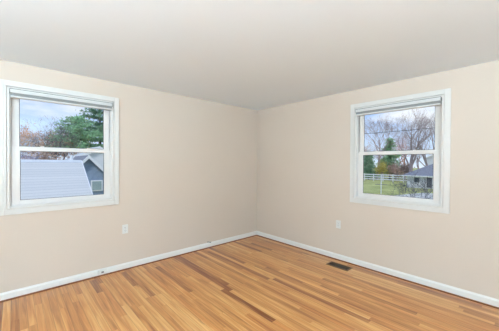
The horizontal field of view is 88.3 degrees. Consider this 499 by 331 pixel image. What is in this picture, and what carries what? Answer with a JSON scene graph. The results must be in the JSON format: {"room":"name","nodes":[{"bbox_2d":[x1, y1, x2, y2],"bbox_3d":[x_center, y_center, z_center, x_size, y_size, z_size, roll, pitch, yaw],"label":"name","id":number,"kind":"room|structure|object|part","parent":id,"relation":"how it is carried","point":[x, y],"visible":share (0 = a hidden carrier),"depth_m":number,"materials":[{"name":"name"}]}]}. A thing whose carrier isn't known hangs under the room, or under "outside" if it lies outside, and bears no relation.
{"room":"empty bedroom","nodes":[
{"label":"empty bedroom","id":0,"kind":"room"},
{"bbox_2d":[0,60,256,292],"bbox_3d":[-1.967,0.153,3.194,5.600,2.440,0.160,0,1,-43],"label":"wall","id":1,"kind":"structure","parent":0,"point":[188,165],"depth_m":3.59,"materials":[{"name":"beige paint"}]},
{"bbox_2d":[0,79,118,215],"bbox_3d":[-2.160,-0.182,2.997,1.132,1.369,0.181,0,1,-43],"label":"window","id":2,"kind":"structure","parent":1,"relation":"in","point":[10,197],"depth_m":2.82,"materials":[{"name":"white paint"}]},
{"bbox_3d":[-2.156,-0.468,3.006,0.924,0.613,0.024,0,1,-43],"label":"sash","id":3,"kind":"part","parent":2,"relation":"part of","materials":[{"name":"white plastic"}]},
{"bbox_3d":[-2.139,0.107,2.991,0.927,0.609,0.026,0,1,-43],"label":"sash","id":4,"kind":"part","parent":2,"relation":"part of","materials":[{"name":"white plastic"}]},
{"bbox_2d":[9,88,112,110],"bbox_3d":[-2.091,-0.741,2.934,0.950,0.090,0.068,0,1,-43],"label":"window blind","id":5,"kind":"object","parent":2,"relation":"attached to","point":[14,93],"visible":1,"depth_m":2.86,"materials":[{"name":"grey plastic"}]},
{"bbox_3d":[-2.091,-0.705,2.935,0.938,0.017,0.058,0,1,-43],"label":"rail","id":6,"kind":"part","parent":5,"relation":"part of","materials":[{"name":"white plastic"}]},
{"bbox_2d":[122,224,127,233],"bbox_3d":[-1.640,0.838,3.391,0.072,0.118,0.009,0,1,-43],"label":"wall outlet","id":7,"kind":"object","parent":1,"relation":"attached to","point":[124,227],"visible":1,"depth_m":3.39,"materials":[{"name":"plastic"}]},
{"bbox_2d":[0,231,256,302],"bbox_3d":[-1.915,1.325,3.142,5.600,0.074,0.014,0,1,-43],"label":"baseboard","id":8,"kind":"structure","parent":1,"relation":"attached to","point":[34,288],"depth_m":3.28,"materials":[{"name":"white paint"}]},
{"bbox_2d":[98,268,106,273],"bbox_3d":[-1.828,1.312,3.196,0.100,0.058,0.024,0,1,-43],"label":"phone jack","id":9,"kind":"object","parent":8,"relation":"attached to","point":[103,270],"visible":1,"depth_m":3.19,"materials":[{"name":"plastic"}]},
{"bbox_2d":[0,0,498,109],"bbox_3d":[-0.012,-1.134,1.060,5.920,0.200,5.920,0,1,-43],"label":"ceiling","id":10,"kind":"structure","parent":0,"point":[250,54],"depth_m":2.16,"materials":[{"name":"paint"}]},
{"bbox_2d":[0,236,498,330],"bbox_3d":[-0.026,1.406,1.086,5.600,0.001,5.600,0,1,-43],"label":"floor","id":11,"kind":"structure","parent":0,"point":[255,283],"depth_m":2.64,"materials":[{"name":"brown wood"}]},
{"bbox_2d":[327,261,351,270],"bbox_3d":[1.233,1.384,3.539,0.156,0.006,0.316,0,1,-43],"label":"floor vent","id":12,"kind":"object","parent":11,"relation":"in","point":[334,264],"visible":1,"depth_m":3.53,"materials":[{"name":"brown metal"}]},
{"bbox_2d":[257,60,498,298],"bbox_3d":[2.048,0.176,3.081,0.160,2.440,5.760,0,1,-43],"label":"wall","id":13,"kind":"structure","parent":0,"point":[303,147],"depth_m":3.26,"materials":[{"name":"beige paint"}]},
{"bbox_2d":[336,220,340,228],"bbox_3d":[1.302,0.863,3.770,0.009,0.118,0.072,0,1,-43],"label":"wall outlet","id":14,"kind":"object","parent":13,"relation":"attached to","point":[338,222],"visible":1,"depth_m":3.76,"materials":[{"name":"plastic"}]},
{"bbox_2d":[257,231,498,308],"bbox_3d":[2.031,1.348,2.975,0.014,0.074,5.600,0,1,-43],"label":"baseboard","id":15,"kind":"structure","parent":13,"relation":"attached to","point":[461,292],"depth_m":3.19,"materials":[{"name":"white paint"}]},
{"bbox_2d":[350,88,450,213],"bbox_3d":[1.863,-0.163,3.265,0.181,1.369,1.126,0,1,-43],"label":"window","id":16,"kind":"structure","parent":13,"relation":"in","point":[441,151],"depth_m":3.08,"materials":[{"name":"white paint"}]},
{"bbox_2d":[355,96,441,115],"bbox_3d":[1.801,-0.722,3.200,0.068,0.090,0.964,0,1,-43],"label":"window blind","id":17,"kind":"object","parent":16,"relation":"attached to","point":[435,101],"visible":1,"depth_m":3.12,"materials":[{"name":"white fabric"}]},
{"bbox_3d":[1.802,-0.686,3.201,0.058,0.017,0.952,0,1,-43],"label":"rail","id":18,"kind":"part","parent":17,"relation":"part of","materials":[{"name":"white plastic"}]},
{"bbox_3d":[1.844,0.126,3.253,0.026,0.609,0.941,0,1,-43],"label":"sash","id":19,"kind":"part","parent":16,"relation":"part of","materials":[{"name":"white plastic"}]},
{"bbox_3d":[1.869,-0.449,3.267,0.024,0.613,0.938,0,1,-43],"label":"sash","id":20,"kind":"part","parent":16,"relation":"part of","materials":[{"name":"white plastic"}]},
{"bbox_2d":[365,128,430,133],"bbox_3d":[20.818,-1.508,41.649,0.320,10.200,68.320,0,1,-43],"label":"power line","id":21,"kind":"object","parent":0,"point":[425,128],"visible":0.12,"depth_m":39.72,"materials":[{"name":"black metal"}]},
{"label":"outside","id":22,"kind":"structure","parent":0,"visible":0},
{"bbox_2d":[394,193,432,198],"bbox_3d":[17.494,3.762,22.380,25.000,0.030,62.000,0,1,-43],"label":"driveway","id":23,"kind":"structure","parent":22,"point":[419,194],"depth_m":31.38,"materials":[{"name":"concrete"}]},
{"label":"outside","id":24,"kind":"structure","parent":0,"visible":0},
{"bbox_2d":[363,167,432,194],"bbox_3d":[4.321,2.849,103.969,380.000,0.001,380.000,0,1,-43],"label":"ground","id":25,"kind":"structure","parent":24,"point":[369,186],"depth_m":42.05,"materials":[{"name":"green plant"}]},
{"bbox_2d":[20,127,42,158],"bbox_3d":[-33.091,-1.227,37.688,6.710,9.298,7.230,0,1,-10],"label":"tree","id":26,"kind":"object","parent":25,"relation":"on","point":[23,135],"visible":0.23,"depth_m":36.91,"materials":[{"name":"orange plant"}]},
{"bbox_2d":[20,121,45,155],"bbox_3d":[-30.083,-1.369,33.599,5.962,9.679,4.172,0,1,-29],"label":"tree","id":27,"kind":"object","parent":25,"relation":"on","point":[22,121],"visible":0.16,"depth_m":34.48,"materials":[{"name":"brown plant"}]},
{"bbox_2d":[20,142,50,159],"bbox_3d":[-18.253,0.729,20.904,4.474,5.848,5.444,0,1,-43],"label":"shrub","id":28,"kind":"object","parent":25,"relation":"on","point":[30,157],"visible":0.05,"depth_m":21.09,"materials":[{"name":"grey plant"}]},
{"bbox_2d":[20,123,56,155],"bbox_3d":[-33.361,-1.730,39.600,8.782,10.252,9.677,0,1,-43],"label":"tree","id":29,"kind":"object","parent":25,"relation":"on","point":[34,123],"visible":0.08,"depth_m":40.67,"materials":[{"name":"orange plant"}]},
{"bbox_2d":[20,141,65,159],"bbox_3d":[-21.091,0.574,25.786,5.635,6.012,4.553,0,1,11],"label":"shrub","id":30,"kind":"object","parent":25,"relation":"on","point":[44,157],"visible":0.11,"depth_m":25.53,"materials":[{"name":"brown plant"}]},
{"bbox_2d":[24,116,81,159],"bbox_3d":[-24.580,-1.520,32.095,9.418,10.064,5.622,1,1,43],"label":"bare tree","id":31,"kind":"object","parent":25,"relation":"on","point":[56,143],"visible":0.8,"depth_m":31.79,"materials":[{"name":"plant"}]},
{"bbox_2d":[21,155,92,199],"bbox_3d":[-10.334,1.681,7.645,9.091,4.200,7.400,0,1,-43],"label":"roof","id":32,"kind":"structure","parent":25,"relation":"on","point":[39,178],"depth_m":9.21,"materials":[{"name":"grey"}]},
{"bbox_2d":[37,131,77,159],"bbox_3d":[-29.322,-1.105,40.763,8.121,8.985,7.067,0,1,-43],"label":"tree","id":33,"kind":"object","parent":25,"relation":"on","point":[54,131],"visible":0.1,"depth_m":40.55,"materials":[{"name":"orange plant"}]},
{"bbox_2d":[44,114,102,147],"bbox_3d":[-26.735,-2.249,40.088,8.315,11.306,9.331,0,1,-1],"label":"evergreen tree","id":34,"kind":"object","parent":25,"relation":"on","point":[78,126],"visible":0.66,"depth_m":39.17,"materials":[{"name":"green plant"}]},
{"bbox_2d":[65,146,102,166],"bbox_3d":[-19.669,0.558,32.663,6.800,5.820,5.160,0,1,-43],"label":"house","id":35,"kind":"structure","parent":25,"relation":"on","point":[98,157],"depth_m":30.88,"materials":[{"name":"white"}]},
{"bbox_2d":[72,108,102,144],"bbox_3d":[-27.324,-4.396,46.210,9.625,15.464,9.167,0,1,-43],"label":"evergreen tree","id":36,"kind":"object","parent":25,"relation":"on","point":[99,112],"visible":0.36,"depth_m":45.04,"materials":[{"name":"green plant"}]},
{"bbox_2d":[73,155,102,194],"bbox_3d":[-12.132,1.467,18.551,7.400,4.380,5.160,0,1,-43],"label":"house","id":37,"kind":"structure","parent":25,"relation":"on","point":[94,171],"depth_m":17.09,"materials":[{"name":"blue"}]},
{"bbox_3d":[-10.174,1.343,17.143,0.540,0.580,0.020,0,1,-43],"label":"pane","id":38,"kind":"part","parent":37,"relation":"part of","materials":[{"name":"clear glass"}]},
{"bbox_2d":[364,155,378,179],"bbox_3d":[29.030,0.019,62.565,5.075,6.900,5.219,0,1,-18],"label":"evergreen tree","id":39,"kind":"object","parent":25,"relation":"on","point":[368,163],"visible":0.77,"depth_m":61.71,"materials":[{"name":"green plant"}]},
{"bbox_2d":[374,158,390,178],"bbox_3d":[30.864,0.681,59.789,3.878,5.643,4.131,0,1,-43],"label":"shrub","id":40,"kind":"object","parent":25,"relation":"on","point":[381,166],"visible":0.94,"depth_m":59.48,"materials":[{"name":"yellow plant"}]},
{"bbox_2d":[365,130,400,158],"bbox_3d":[42.076,-4.698,83.064,10.597,16.060,13.025,0,1,-43],"label":"bare tree","id":41,"kind":"object","parent":25,"relation":"on","point":[381,130],"visible":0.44,"depth_m":83.52,"materials":[{"name":"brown plant"}]},
{"bbox_2d":[364,173,406,182],"bbox_3d":[29.856,2.687,55.450,0.180,1.620,26.140,0,1,-43],"label":"rail fence","id":42,"kind":"object","parent":25,"relation":"on","point":[373,176],"visible":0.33,"depth_m":55.88,"materials":[{"name":"white paint"}]},
{"bbox_3d":[29.808,2.052,55.396,0.040,0.190,26.000,0,1,-43],"label":"rail","id":43,"kind":"part","parent":42,"relation":"part of","materials":[{"name":"white paint"}]},
{"bbox_3d":[29.805,2.552,55.401,0.040,0.190,26.000,0,1,-43],"label":"rail","id":44,"kind":"part","parent":42,"relation":"part of","materials":[{"name":"white paint"}]},
{"bbox_3d":[29.803,3.052,55.407,0.040,0.190,26.000,0,1,-43],"label":"rail","id":45,"kind":"part","parent":42,"relation":"part of","materials":[{"name":"white paint"}]},
{"bbox_2d":[365,115,411,178],"bbox_3d":[33.964,-5.050,65.597,13.639,17.076,9.658,1,1,26],"label":"bare tree","id":46,"kind":"object","parent":25,"relation":"on","point":[374,125],"visible":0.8,"depth_m":65.45,"materials":[{"name":"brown plant"}]},
{"bbox_2d":[376,138,402,178],"bbox_3d":[35.408,-1.811,65.272,8.164,10.572,7.449,0,1,-43],"label":"evergreen tree","id":47,"kind":"object","parent":25,"relation":"on","point":[391,142],"visible":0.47,"depth_m":64.41,"materials":[{"name":"green plant"}]},
{"bbox_2d":[388,159,404,180],"bbox_3d":[32.701,1.042,57.735,3.956,4.991,4.185,0,1,-3],"label":"shrub","id":48,"kind":"object","parent":25,"relation":"on","point":[394,168],"visible":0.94,"depth_m":57.58,"materials":[{"name":"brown plant"}]},
{"bbox_2d":[390,135,420,164],"bbox_3d":[45.767,-3.350,75.675,9.722,13.560,10.885,0,1,-43],"label":"tree","id":49,"kind":"object","parent":25,"relation":"on","point":[398,146],"visible":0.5,"depth_m":76.02,"materials":[{"name":"plant"}]},
{"bbox_2d":[398,161,414,179],"bbox_3d":[35.490,0.989,58.964,4.996,5.105,3.372,0,1,17],"label":"shrub","id":50,"kind":"object","parent":25,"relation":"on","point":[404,166],"visible":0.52,"depth_m":58.64,"materials":[{"name":"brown plant"}]},
{"bbox_2d":[385,109,434,172],"bbox_3d":[36.189,-4.933,54.789,10.751,17.059,15.864,0,1,4],"label":"bare tree","id":51,"kind":"object","parent":25,"relation":"on","point":[412,161],"visible":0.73,"depth_m":54.00,"materials":[{"name":"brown plant"}]},
{"bbox_2d":[390,169,432,198],"bbox_3d":[7.610,1.983,12.603,3.367,3.813,2.587,0,1,-2],"label":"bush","id":52,"kind":"object","parent":25,"relation":"on","point":[421,181],"visible":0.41,"depth_m":12.61,"materials":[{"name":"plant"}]},
{"bbox_2d":[389,111,434,165],"bbox_3d":[35.226,-3.933,55.194,9.379,15.078,14.897,1,1,30],"label":"bare tree","id":53,"kind":"object","parent":25,"relation":"on","point":[404,132],"visible":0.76,"depth_m":52.76,"materials":[{"name":"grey plant"}]},
{"bbox_2d":[401,164,432,188],"bbox_3d":[34.085,1.667,39.017,8.640,4.050,17.300,0,1,-43],"label":"house","id":54,"kind":"structure","parent":25,"relation":"on","point":[425,172],"depth_m":41.26,"materials":[{"name":"white"}]},
{"bbox_3d":[28.004,2.673,40.032,0.030,1.550,0.700,0,1,-43],"label":"door panel","id":55,"kind":"part","parent":54,"relation":"part of","materials":[{"name":"glass"}]},
{"bbox_2d":[409,138,431,168],"bbox_3d":[57.467,-3.253,88.458,10.040,13.256,8.194,0,1,-43],"label":"tree","id":56,"kind":"object","parent":25,"relation":"on","point":[419,156],"visible":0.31,"depth_m":87.76,"materials":[{"name":"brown plant"}]},
{"bbox_2d":[414,112,434,148],"bbox_3d":[49.872,-5.963,64.830,14.877,19.063,14.800,0,1,-43],"label":"bare tree","id":57,"kind":"object","parent":25,"relation":"on","point":[432,140],"visible":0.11,"depth_m":67.33,"materials":[{"name":"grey plant"}]},
{"bbox_2d":[423,155,432,165],"bbox_3d":[46.822,-0.223,58.431,9.660,7.560,10.100,0,1,-43],"label":"house","id":58,"kind":"structure","parent":25,"relation":"on","point":[429,158],"depth_m":58.16,"materials":[{"name":"white"}]}
]}

